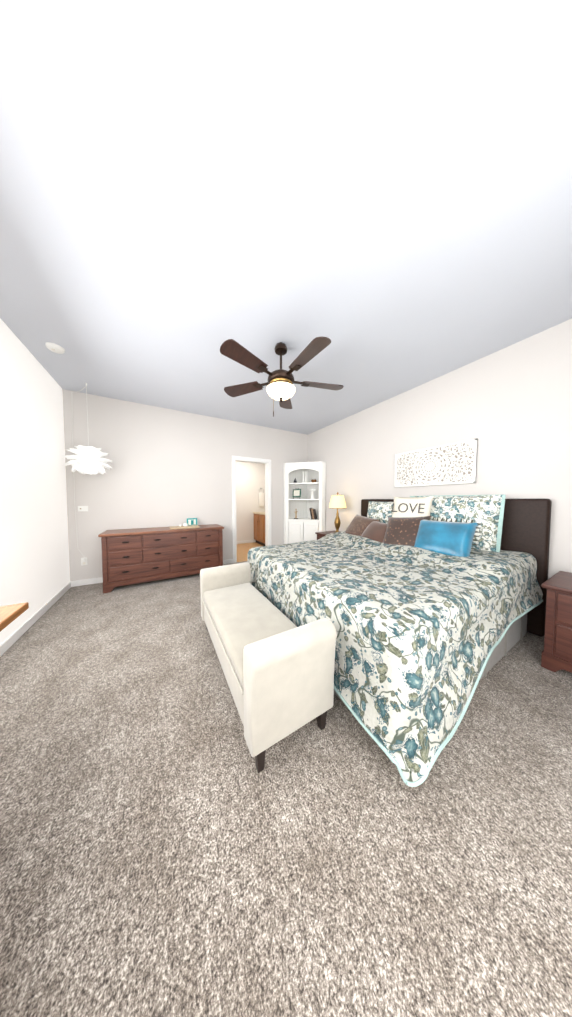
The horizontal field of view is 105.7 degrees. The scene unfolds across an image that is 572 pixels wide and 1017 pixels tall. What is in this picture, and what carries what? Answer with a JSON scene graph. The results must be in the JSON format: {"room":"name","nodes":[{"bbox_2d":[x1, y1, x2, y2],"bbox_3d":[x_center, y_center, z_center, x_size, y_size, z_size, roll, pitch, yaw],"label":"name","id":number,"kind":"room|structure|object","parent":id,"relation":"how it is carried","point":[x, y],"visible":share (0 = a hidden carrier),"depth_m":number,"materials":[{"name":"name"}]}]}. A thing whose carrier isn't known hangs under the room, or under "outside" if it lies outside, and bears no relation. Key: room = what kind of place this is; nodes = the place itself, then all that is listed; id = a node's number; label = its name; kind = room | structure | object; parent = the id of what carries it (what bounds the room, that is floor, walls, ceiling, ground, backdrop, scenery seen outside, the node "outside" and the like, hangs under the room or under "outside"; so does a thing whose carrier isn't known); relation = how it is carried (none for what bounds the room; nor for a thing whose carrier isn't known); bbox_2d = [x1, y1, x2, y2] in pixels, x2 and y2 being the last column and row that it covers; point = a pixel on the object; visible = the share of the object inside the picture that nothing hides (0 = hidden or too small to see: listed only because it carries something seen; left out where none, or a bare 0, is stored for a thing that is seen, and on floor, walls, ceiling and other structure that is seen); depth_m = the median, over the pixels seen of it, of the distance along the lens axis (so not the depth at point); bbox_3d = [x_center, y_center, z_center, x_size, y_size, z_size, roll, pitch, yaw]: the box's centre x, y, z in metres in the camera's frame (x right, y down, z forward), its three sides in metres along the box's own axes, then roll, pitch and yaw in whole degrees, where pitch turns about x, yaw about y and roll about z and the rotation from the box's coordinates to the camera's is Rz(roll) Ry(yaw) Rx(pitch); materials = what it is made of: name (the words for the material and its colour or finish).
{"room":"bedroom","nodes":[
{"label":"bedroom","id":0,"kind":"room"},
{"bbox_2d":[0,319,69,644],"bbox_3d":[-1.956,-0.181,0.968,0.120,2.800,5.040,-1,3,-30],"label":"wall","id":1,"kind":"structure","parent":0,"point":[34,560],"depth_m":2.21,"materials":[{"name":"paint"}]},
{"bbox_2d":[0,581,71,656],"bbox_3d":[-1.899,1.174,1.055,0.012,0.085,4.800,-1,3,-30],"label":"baseboard","id":2,"kind":"structure","parent":1,"relation":"attached to","point":[11,640],"depth_m":2.14,"materials":[{"name":"white wood"}]},
{"bbox_2d":[63,383,111,474],"bbox_3d":[-2.649,-1.060,2.898,0.526,1.198,0.520,-1,3,-30],"label":"pendant lamp","id":3,"kind":"object","parent":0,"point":[88,460],"depth_m":2.84,"materials":[{"name":"white"}]},
{"bbox_2d":[62,389,307,580],"bbox_3d":[-1.328,-0.309,4.178,4.200,2.800,0.120,-1,3,-30],"label":"wall","id":4,"kind":"structure","parent":0,"point":[170,467],"depth_m":3.60,"materials":[{"name":"paint"}]},
{"bbox_2d":[78,506,87,510],"bbox_3d":[-2.962,0.002,3.159,0.110,0.080,0.016,-1,3,-30],"label":"switch plate","id":5,"kind":"object","parent":4,"relation":"attached to","point":[82,508],"visible":1,"depth_m":3.16,"materials":[{"name":"white plastic"}]},
{"bbox_2d":[81,557,86,565],"bbox_3d":[-2.967,0.779,3.180,0.070,0.115,0.028,-1,3,-30],"label":"electrical outlet plate","id":6,"kind":"object","parent":4,"relation":"attached to","point":[84,561],"visible":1,"depth_m":3.18,"materials":[{"name":"white plastic"}]},
{"bbox_2d":[72,559,232,586],"bbox_3d":[-2.072,1.068,3.723,2.342,0.085,0.012,-1,3,-30],"label":"baseboard","id":7,"kind":"structure","parent":4,"relation":"attached to","point":[100,579],"depth_m":3.23,"materials":[{"name":"white wood"}]},
{"bbox_2d":[232,456,270,562],"bbox_3d":[-0.721,0.016,4.540,0.854,2.122,0.148,-1,3,-30],"label":"door frame","id":8,"kind":"structure","parent":4,"relation":"attached to","point":[267,462],"depth_m":4.55,"materials":[{"name":"white wood"}]},
{"bbox_2d":[237,542,262,561],"bbox_3d":[-0.907,1.073,5.428,2.030,0.060,1.760,-1,3,-30],"label":"floor","id":9,"kind":"structure","parent":0,"point":[242,552],"depth_m":5.49,"materials":[{"name":"brown wood"}]},
{"bbox_2d":[253,512,264,545],"bbox_3d":[-0.354,0.595,5.868,0.592,0.860,1.496,-1,3,-30],"label":"bathroom vanity","id":10,"kind":"object","parent":9,"relation":"on","point":[259,527],"depth_m":5.99,"materials":[{"name":"brown wood"}]},
{"bbox_2d":[236,461,264,540],"bbox_3d":[-1.380,-0.388,6.183,2.270,2.800,0.120,-1,3,-30],"label":"wall","id":11,"kind":"structure","parent":0,"point":[250,480],"depth_m":6.28,"materials":[{"name":"paint"}]},
{"bbox_2d":[237,539,255,543],"bbox_3d":[-1.347,0.970,6.180,2.030,0.085,0.012,-1,3,-30],"label":"baseboard","id":12,"kind":"structure","parent":11,"relation":"attached to","point":[246,541],"depth_m":6.29,"materials":[{"name":"white wood"}]},
{"bbox_2d":[259,488,263,506],"bbox_3d":[-0.734,-0.340,6.457,0.170,0.562,0.058,-1,3,-30],"label":"hanging towel","id":13,"kind":"object","parent":11,"relation":"attached to","point":[261,499],"visible":1,"depth_m":6.43,"materials":[{"name":"white fabric"}]},
{"bbox_2d":[0,561,571,1016],"bbox_3d":[-0.090,1.205,2.111,4.200,0.060,4.800,-1,3,-30],"label":"floor","id":14,"kind":"structure","parent":0,"point":[166,849],"depth_m":0.79,"materials":[{"name":"beige carpet"}]},
{"bbox_2d":[0,602,28,631],"bbox_3d":[-1.028,0.847,0.114,0.545,0.815,1.960,-1,3,-30],"label":"desk","id":15,"kind":"object","parent":14,"relation":"on","point":[9,614],"visible":1,"depth_m":0.99,"materials":[{"name":"brown wood"}]},
{"bbox_2d":[98,518,223,593],"bbox_3d":[-1.890,0.650,3.501,1.650,0.939,0.519,-1,3,-30],"label":"dresser","id":16,"kind":"object","parent":14,"relation":"on","point":[142,555],"visible":1,"depth_m":3.24,"materials":[{"name":"brown wood"}]},
{"bbox_2d":[200,562,336,772],"bbox_3d":[-0.283,0.894,1.639,0.482,0.600,1.389,-1,3,-30],"label":"bench","id":17,"kind":"object","parent":14,"relation":"on","point":[277,665],"visible":1,"depth_m":1.11,"materials":[{"name":"fabric"}]},
{"bbox_2d":[283,461,325,543],"bbox_3d":[0.393,0.040,4.728,0.657,2.060,0.657,-1,3,-30],"label":"bookcase","id":18,"kind":"object","parent":14,"relation":"on","point":[304,488],"visible":0.88,"depth_m":4.75,"materials":[{"name":"white wood"}]},
{"bbox_2d":[315,492,345,539],"bbox_3d":[0.931,0.398,3.972,0.497,1.405,0.650,-1,3,-30],"label":"nightstand","id":19,"kind":"object","parent":14,"relation":"on","point":[337,501],"visible":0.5,"depth_m":3.88,"materials":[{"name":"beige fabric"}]},
{"bbox_2d":[247,494,551,786],"bbox_3d":[0.914,0.509,2.304,2.220,1.306,2.123,-1,3,-30],"label":"bed","id":20,"kind":"object","parent":14,"relation":"on","point":[432,609],"visible":0.94,"depth_m":1.51,"materials":[{"name":"fabric"}]},
{"bbox_2d":[541,571,571,672],"bbox_3d":[2.327,0.882,1.489,0.602,0.635,0.665,-1,3,-30],"label":"nightstand","id":21,"kind":"object","parent":14,"relation":"on","point":[556,654],"visible":0.98,"depth_m":1.57,"materials":[{"name":"brown wood"}]},
{"bbox_2d":[0,0,571,434],"bbox_3d":[-0.090,-1.663,1.997,4.440,0.080,5.040,-1,3,-30],"label":"ceiling","id":22,"kind":"structure","parent":0,"point":[378,193],"depth_m":1.08,"materials":[{"name":"paint"}]},
{"bbox_2d":[45,342,64,353],"bbox_3d":[-2.329,-1.610,2.188,0.136,0.040,0.136,-1,3,-30],"label":"smoke detector","id":23,"kind":"object","parent":22,"relation":"attached to","point":[55,348],"visible":1,"depth_m":2.16,"materials":[{"name":"white plastic"}]},
{"bbox_2d":[220,336,343,416],"bbox_3d":[-0.023,-1.260,2.122,1.286,0.734,1.240,-1,3,-30],"label":"fan","id":24,"kind":"object","parent":22,"relation":"hanging from","point":[280,386],"visible":1,"depth_m":2.04,"materials":[{"name":"brown wood"}]},
{"bbox_2d":[308,319,571,578],"bbox_3d":[1.776,-0.267,3.141,0.120,2.800,5.040,-1,3,-30],"label":"wall","id":25,"kind":"structure","parent":0,"point":[509,407],"depth_m":2.33,"materials":[{"name":"paint"}]},
{"bbox_2d":[394,438,477,486],"bbox_3d":[1.869,-0.544,2.813,0.034,0.490,0.960,-1,3,-30],"label":"art panel","id":26,"kind":"object","parent":25,"relation":"attached to","point":[451,463],"visible":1,"depth_m":2.72,"materials":[{"name":"white"}]}
]}

